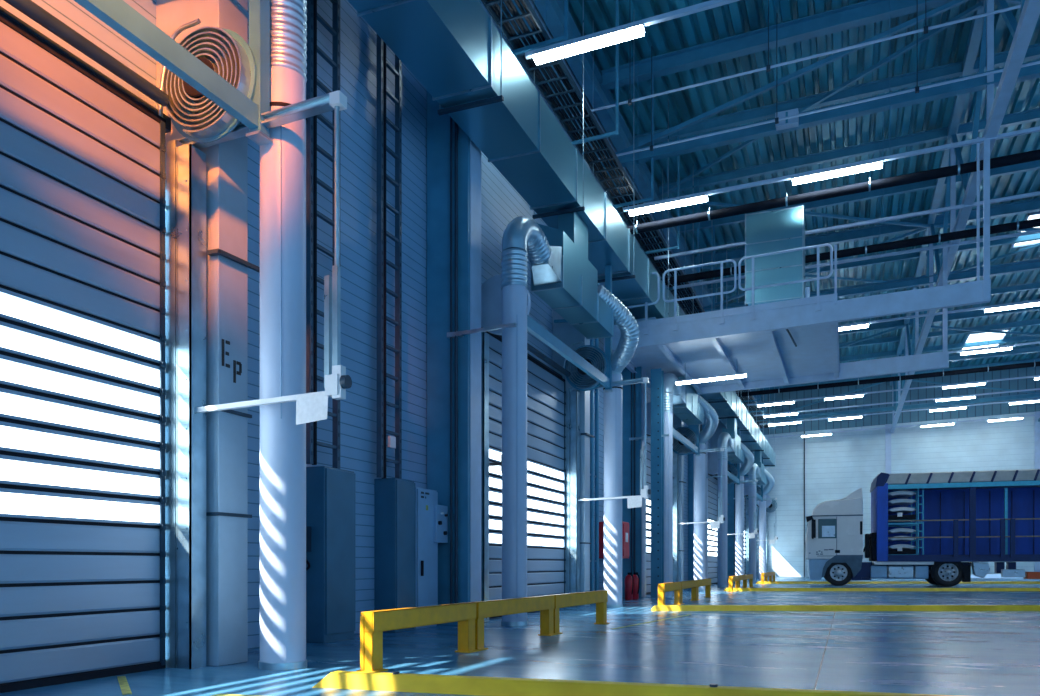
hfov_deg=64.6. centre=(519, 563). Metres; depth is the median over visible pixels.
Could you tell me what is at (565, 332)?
steel column
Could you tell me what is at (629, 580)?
fire extinguisher
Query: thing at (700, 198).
lamp
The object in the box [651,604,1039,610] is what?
kerb
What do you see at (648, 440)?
curtain
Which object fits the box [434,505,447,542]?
control box
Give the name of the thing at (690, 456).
steel column
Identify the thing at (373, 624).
barrier
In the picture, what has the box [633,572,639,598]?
fire extinguisher
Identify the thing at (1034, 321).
beam
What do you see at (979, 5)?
brace
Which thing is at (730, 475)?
gantry
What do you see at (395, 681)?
floor marking line
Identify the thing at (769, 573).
barrier
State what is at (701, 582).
barrier
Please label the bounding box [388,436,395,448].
label plate
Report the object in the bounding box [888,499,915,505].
bumper cover
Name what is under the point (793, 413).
lamp
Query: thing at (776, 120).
sprinkler line
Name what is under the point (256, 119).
metal bracket
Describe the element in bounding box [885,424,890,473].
trim
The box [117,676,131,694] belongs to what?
floor marking
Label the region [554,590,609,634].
barrier
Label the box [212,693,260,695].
floor marking
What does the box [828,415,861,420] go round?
lamp
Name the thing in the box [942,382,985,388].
lamp
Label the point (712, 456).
door
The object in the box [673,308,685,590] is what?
steel column
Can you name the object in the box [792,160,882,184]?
lamp
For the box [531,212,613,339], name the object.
unit
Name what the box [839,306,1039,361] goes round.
roof truss
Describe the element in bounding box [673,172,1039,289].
rail
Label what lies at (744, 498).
curtain
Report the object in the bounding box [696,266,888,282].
brace
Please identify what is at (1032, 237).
beam
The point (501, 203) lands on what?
wall
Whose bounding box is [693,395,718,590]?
pipe
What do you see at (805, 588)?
kerb
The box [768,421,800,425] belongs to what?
lamp
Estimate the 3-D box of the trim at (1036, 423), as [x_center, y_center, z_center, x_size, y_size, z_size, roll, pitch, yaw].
[27.372,-3.794,43.504,0.240,8.557,0.100,0,0,22]
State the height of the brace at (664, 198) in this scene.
0.274 m
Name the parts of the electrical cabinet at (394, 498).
door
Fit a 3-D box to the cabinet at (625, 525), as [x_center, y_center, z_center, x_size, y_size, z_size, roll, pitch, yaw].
[2.033,-0.510,17.707,0.552,0.780,0.560,0,0,22]
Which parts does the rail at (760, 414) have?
hanger rod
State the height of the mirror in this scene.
0.696 m
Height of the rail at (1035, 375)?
3.659 m
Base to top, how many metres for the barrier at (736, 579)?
0.425 m
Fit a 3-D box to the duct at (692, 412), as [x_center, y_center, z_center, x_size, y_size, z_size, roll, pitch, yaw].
[4.290,-4.469,21.060,0.470,1.442,2.900,0,0,22]
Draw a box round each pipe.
[258,0,306,669]
[501,216,561,625]
[590,339,593,590]
[594,283,598,590]
[598,285,639,606]
[626,149,1039,233]
[661,218,1039,284]
[664,373,685,597]
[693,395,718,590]
[717,432,734,586]
[735,443,753,583]
[736,360,1039,396]
[748,463,760,581]
[759,470,774,579]
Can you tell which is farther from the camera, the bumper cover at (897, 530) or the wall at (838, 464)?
the wall at (838, 464)
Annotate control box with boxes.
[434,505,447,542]
[635,317,655,321]
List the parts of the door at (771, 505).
guide rail, spiral plate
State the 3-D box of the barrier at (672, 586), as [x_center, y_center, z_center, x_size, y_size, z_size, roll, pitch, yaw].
[2.707,0.547,14.812,0.150,0.425,1.600,0,0,22]
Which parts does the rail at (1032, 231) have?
hanger rod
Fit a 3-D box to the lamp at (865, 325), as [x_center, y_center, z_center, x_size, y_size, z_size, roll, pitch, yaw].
[9.788,-7.177,25.057,1.550,0.142,0.170,0,0,22]
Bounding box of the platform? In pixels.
[599,134,990,394]
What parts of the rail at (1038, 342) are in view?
hanger rod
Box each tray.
[481,0,775,429]
[533,0,762,402]
[888,515,915,521]
[888,549,915,553]
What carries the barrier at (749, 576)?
on the floor at (961, 653)
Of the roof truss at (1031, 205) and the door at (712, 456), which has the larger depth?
the door at (712, 456)
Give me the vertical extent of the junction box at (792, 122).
0.260 m
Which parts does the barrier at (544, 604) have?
post, rail, post, plate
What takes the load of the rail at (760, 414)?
hanging from the ceiling
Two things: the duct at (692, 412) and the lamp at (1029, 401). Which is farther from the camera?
the lamp at (1029, 401)
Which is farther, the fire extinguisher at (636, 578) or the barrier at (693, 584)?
the fire extinguisher at (636, 578)
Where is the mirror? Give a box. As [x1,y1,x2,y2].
[812,519,815,538]
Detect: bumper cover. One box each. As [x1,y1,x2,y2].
[888,491,915,498]
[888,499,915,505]
[888,507,915,513]
[888,528,915,533]
[888,536,915,541]
[888,544,915,548]
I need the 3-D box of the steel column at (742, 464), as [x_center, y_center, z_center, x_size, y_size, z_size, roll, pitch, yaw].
[11.126,-3.215,40.356,0.655,7.950,0.510,0,0,22]
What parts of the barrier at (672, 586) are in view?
post, rail, post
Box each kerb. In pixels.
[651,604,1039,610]
[724,587,1039,590]
[755,581,1039,583]
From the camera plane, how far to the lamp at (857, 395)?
35.29 m
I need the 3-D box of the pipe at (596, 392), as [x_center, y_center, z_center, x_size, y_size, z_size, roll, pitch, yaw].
[1.455,-3.140,16.592,0.285,7.800,0.100,0,0,22]
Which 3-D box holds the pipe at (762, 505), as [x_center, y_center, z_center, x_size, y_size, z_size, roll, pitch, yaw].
[11.804,-1.905,39.423,0.771,5.329,1.425,0,0,22]
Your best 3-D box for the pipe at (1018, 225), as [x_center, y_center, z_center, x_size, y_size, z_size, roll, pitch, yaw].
[14.546,-7.190,15.406,24.405,0.952,0.185,0,0,22]
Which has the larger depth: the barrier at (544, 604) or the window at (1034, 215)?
the window at (1034, 215)
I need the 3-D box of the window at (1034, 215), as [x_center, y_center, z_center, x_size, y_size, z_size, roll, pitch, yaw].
[16.181,-10.293,25.036,1.700,0.151,2.700,0,0,22]
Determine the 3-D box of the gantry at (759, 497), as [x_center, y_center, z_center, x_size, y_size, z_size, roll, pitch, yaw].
[10.799,-3.067,37.859,1.741,4.225,4.370,0,0,22]
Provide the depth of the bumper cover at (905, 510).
27.92 m
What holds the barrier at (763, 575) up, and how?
on the floor at (961, 653)
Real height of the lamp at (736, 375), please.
0.450 m
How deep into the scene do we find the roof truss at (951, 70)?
17.56 m
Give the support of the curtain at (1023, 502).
hanging from the trailer
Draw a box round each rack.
[888,488,923,522]
[888,522,923,554]
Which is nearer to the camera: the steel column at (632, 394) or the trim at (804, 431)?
the steel column at (632, 394)
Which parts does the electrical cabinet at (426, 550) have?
handle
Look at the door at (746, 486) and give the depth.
39.93 m
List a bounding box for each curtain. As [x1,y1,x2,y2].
[0,21,159,683]
[487,333,563,599]
[646,435,650,591]
[708,475,716,582]
[744,498,744,574]
[888,487,1039,554]
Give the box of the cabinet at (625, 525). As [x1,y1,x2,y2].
[599,521,628,557]
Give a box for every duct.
[347,0,774,466]
[672,376,703,424]
[722,418,743,463]
[754,451,766,484]
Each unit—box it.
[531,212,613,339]
[745,204,809,305]
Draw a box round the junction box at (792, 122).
[775,108,798,130]
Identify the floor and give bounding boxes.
[0,577,1039,695]
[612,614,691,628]
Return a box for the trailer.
[870,469,1039,578]
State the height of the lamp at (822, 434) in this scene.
0.142 m
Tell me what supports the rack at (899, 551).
in the trailer
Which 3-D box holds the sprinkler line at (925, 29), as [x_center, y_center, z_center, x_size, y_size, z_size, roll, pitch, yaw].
[12.303,-9.287,10.056,24.601,2.695,0.060,0,0,22]
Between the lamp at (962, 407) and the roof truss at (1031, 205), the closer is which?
the roof truss at (1031, 205)
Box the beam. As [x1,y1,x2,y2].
[498,0,761,425]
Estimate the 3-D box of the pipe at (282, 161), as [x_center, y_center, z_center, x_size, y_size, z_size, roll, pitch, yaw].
[-1.691,-2.300,6.239,0.409,6.121,0.765,0,0,22]
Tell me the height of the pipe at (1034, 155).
0.952 m
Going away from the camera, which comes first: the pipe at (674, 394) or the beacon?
the beacon
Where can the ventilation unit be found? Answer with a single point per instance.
(780, 229)
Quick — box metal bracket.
[74,0,351,424]
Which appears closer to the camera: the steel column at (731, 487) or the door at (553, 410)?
the door at (553, 410)
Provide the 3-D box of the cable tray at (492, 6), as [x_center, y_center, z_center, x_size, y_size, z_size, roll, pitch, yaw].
[3.651,-8.617,20.076,0.903,2.785,52.000,0,0,22]
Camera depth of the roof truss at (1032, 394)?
43.74 m
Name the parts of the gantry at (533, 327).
hanger post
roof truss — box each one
[601,0,1039,168]
[694,198,1039,312]
[761,358,1039,421]
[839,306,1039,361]
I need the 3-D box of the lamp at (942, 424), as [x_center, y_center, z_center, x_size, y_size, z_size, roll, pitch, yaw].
[21.964,-7.314,43.239,1.550,0.142,0.170,0,0,22]
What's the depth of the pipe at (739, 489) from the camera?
31.37 m
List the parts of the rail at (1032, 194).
hanger rod, hanger rod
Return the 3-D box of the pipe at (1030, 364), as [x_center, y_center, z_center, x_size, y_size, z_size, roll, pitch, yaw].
[19.845,-7.190,28.688,24.405,0.952,0.185,0,0,22]
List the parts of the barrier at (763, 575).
post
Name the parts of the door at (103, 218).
pane frame, guide rail, edge chain, spiral plate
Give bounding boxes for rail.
[525,0,739,58]
[623,126,1039,211]
[654,93,1039,259]
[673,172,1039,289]
[717,251,1039,326]
[747,375,1039,405]
[754,345,1039,415]
[768,387,1039,437]
[949,258,1039,353]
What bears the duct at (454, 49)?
hanging from the roof truss
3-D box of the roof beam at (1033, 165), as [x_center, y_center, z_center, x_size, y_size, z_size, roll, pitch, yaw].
[16.599,-10.285,19.540,25.655,0.990,0.140,0,0,22]
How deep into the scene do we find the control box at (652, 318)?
16.86 m
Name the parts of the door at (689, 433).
pane frame, spiral plate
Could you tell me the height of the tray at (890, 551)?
0.160 m
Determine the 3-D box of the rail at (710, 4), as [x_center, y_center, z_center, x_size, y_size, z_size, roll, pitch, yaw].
[11.322,-8.934,7.057,24.202,3.659,0.070,0,0,22]
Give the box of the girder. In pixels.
[890,0,1039,432]
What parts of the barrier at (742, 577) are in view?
rail, post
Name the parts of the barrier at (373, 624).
post, plate, rail, post, plate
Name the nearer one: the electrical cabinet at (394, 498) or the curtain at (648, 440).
the electrical cabinet at (394, 498)
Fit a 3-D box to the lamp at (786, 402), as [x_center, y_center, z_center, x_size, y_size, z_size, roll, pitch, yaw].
[11.320,-7.093,36.397,1.550,0.142,0.170,0,0,22]
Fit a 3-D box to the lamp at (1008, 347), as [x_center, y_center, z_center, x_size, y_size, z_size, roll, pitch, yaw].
[15.979,-7.314,28.185,1.550,0.142,0.170,0,0,22]
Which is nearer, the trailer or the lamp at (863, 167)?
the lamp at (863, 167)
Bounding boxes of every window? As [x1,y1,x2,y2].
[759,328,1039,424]
[1011,211,1039,247]
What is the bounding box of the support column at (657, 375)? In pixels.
[648,368,666,597]
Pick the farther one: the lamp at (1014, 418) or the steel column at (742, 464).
the lamp at (1014, 418)
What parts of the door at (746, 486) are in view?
edge chain, guide rail, spiral plate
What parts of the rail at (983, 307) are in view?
hanger rod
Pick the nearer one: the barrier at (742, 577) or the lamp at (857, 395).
the barrier at (742, 577)
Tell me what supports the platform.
attached to the steel column at (632, 394)
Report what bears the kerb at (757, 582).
on the floor at (961, 653)
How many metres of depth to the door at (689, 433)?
22.78 m
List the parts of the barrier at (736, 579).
post, rail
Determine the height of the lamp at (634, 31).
0.142 m
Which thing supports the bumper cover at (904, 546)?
in the rack at (899, 551)
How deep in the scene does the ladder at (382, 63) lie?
9.18 m
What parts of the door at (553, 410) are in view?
pane frame, guide rail, edge chain, spiral plate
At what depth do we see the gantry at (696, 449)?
22.55 m
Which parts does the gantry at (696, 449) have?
hanger post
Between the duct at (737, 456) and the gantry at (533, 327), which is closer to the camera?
the gantry at (533, 327)
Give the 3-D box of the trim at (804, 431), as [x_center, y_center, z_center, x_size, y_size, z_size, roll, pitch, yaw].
[16.542,-3.444,47.825,0.060,8.552,0.100,0,0,22]
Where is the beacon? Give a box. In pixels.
[489,454,501,472]
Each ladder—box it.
[306,0,339,468]
[377,34,401,478]
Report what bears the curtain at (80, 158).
hanging from the door at (103, 218)
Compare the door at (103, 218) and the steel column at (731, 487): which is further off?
the steel column at (731, 487)
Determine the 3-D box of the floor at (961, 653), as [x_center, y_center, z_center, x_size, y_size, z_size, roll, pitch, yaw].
[15.422,0.860,16.456,27.550,0.200,60.000,0,0,22]
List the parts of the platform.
handrail, handrail, underside panel, handrail, post, hanger post, hanger post, hanger post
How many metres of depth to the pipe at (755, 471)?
35.58 m
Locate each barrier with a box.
[356,602,478,671]
[475,595,556,650]
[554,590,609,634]
[658,582,681,604]
[679,580,697,603]
[697,579,710,599]
[728,576,739,591]
[737,575,746,587]
[747,574,752,586]
[761,573,767,583]
[766,572,771,580]
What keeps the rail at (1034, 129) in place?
hanging from the ceiling
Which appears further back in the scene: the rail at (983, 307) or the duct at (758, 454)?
the duct at (758, 454)
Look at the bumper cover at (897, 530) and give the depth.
27.91 m
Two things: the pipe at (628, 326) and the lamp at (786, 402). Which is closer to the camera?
the pipe at (628, 326)
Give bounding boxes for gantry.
[527,265,650,507]
[673,425,724,528]
[716,428,758,538]
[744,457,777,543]
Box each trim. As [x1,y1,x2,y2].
[804,431,804,576]
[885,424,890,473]
[1034,411,1039,571]
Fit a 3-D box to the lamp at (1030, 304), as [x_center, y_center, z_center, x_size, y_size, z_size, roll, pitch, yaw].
[14.079,-7.315,23.344,1.550,0.142,0.170,0,0,22]
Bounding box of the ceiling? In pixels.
[568,0,1039,367]
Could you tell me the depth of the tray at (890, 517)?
27.83 m
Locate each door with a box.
[0,0,255,692]
[481,274,608,621]
[645,402,697,595]
[708,451,738,584]
[744,477,761,579]
[756,494,776,577]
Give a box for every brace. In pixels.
[658,2,982,196]
[660,196,929,227]
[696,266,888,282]
[951,243,1039,272]
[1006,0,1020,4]
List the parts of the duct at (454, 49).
hanger rod, hanger rod, hanger rod, hanger rod, hanger rod, hanger rod, hanger rod, hanger rod, hanger rod, hanger rod, hanger rod, hanger rod, hanger rod, hanger rod, hanger rod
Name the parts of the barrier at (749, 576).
rail, post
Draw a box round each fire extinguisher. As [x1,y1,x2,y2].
[625,572,633,599]
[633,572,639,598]
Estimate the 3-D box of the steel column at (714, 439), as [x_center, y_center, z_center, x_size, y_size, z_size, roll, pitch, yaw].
[7.739,-3.215,31.866,0.655,7.950,0.510,0,0,22]
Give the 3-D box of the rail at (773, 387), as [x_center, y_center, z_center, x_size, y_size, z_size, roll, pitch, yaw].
[25.238,-8.934,41.933,24.202,3.659,0.070,0,0,22]
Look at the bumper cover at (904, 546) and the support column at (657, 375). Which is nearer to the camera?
the support column at (657, 375)
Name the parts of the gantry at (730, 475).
hanger post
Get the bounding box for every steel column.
[156,0,259,665]
[427,0,516,624]
[552,159,594,606]
[621,247,668,597]
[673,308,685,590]
[688,416,725,580]
[710,419,728,554]
[727,398,754,580]
[741,417,752,499]
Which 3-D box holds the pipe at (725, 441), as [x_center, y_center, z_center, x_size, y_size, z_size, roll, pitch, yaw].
[6.913,-1.828,27.620,0.430,5.175,1.230,0,0,22]
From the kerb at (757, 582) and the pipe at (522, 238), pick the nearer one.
the pipe at (522, 238)
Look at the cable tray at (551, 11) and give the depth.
17.57 m
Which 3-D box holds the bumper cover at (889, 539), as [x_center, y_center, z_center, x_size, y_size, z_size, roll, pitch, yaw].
[13.196,-0.872,28.574,0.872,0.165,1.500,0,0,19]
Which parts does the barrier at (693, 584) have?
rail, post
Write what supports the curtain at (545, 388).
hanging from the door at (553, 410)
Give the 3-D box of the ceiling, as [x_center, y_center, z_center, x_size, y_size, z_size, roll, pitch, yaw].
[15.524,-10.572,16.200,27.230,1.076,59.600,0,0,22]
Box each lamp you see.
[533,23,644,64]
[628,194,707,215]
[675,372,746,384]
[757,401,793,406]
[764,412,797,417]
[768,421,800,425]
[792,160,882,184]
[802,433,830,436]
[824,394,862,399]
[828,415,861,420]
[839,323,868,330]
[921,423,953,426]
[929,406,966,411]
[935,395,974,401]
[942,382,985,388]
[960,346,1011,354]
[984,301,1039,312]
[988,417,1022,421]
[1009,400,1039,404]
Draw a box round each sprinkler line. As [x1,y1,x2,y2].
[572,0,1020,116]
[598,0,1039,159]
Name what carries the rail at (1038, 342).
hanging from the ceiling
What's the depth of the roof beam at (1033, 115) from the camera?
20.05 m
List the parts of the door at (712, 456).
pane frame, guide rail, edge chain, spiral plate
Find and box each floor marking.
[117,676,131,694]
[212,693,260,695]
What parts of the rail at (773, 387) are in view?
hanger rod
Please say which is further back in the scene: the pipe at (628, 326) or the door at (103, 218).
the pipe at (628, 326)
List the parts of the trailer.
rail, post, post, underrun rail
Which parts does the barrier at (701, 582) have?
rail, post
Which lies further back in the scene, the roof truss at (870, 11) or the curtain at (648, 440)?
the curtain at (648, 440)
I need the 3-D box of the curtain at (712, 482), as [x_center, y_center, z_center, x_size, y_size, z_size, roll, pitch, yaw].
[6.853,-1.249,29.743,0.044,3.910,3.750,0,0,22]
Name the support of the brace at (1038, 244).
attached to the girder
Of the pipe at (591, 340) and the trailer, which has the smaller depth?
the pipe at (591, 340)
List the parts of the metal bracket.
hanger post, gusset plate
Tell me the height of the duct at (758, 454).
1.442 m
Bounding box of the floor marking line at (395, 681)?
[312,671,958,695]
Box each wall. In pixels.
[0,0,757,648]
[758,366,1039,576]
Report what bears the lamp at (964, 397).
attached to the rail at (760, 414)
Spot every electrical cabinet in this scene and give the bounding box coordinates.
[306,466,354,642]
[374,478,414,631]
[414,487,437,628]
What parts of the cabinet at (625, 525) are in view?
door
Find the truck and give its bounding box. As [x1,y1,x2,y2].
[805,488,971,586]
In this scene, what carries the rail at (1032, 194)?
hanging from the ceiling
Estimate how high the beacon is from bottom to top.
0.350 m
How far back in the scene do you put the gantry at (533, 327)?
14.05 m
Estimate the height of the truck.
3.378 m
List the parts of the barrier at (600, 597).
post, rail, post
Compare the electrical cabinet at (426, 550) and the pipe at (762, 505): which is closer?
the electrical cabinet at (426, 550)
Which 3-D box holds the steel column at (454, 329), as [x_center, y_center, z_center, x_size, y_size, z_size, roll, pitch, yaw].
[-0.551,-3.215,10.298,1.223,7.950,0.480,0,0,22]
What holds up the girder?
attached to the roof truss at (870, 11)
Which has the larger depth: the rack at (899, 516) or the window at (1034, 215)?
the rack at (899, 516)
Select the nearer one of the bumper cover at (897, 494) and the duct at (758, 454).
the bumper cover at (897, 494)
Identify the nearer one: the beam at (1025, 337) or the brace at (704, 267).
the brace at (704, 267)
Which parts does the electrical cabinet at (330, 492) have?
door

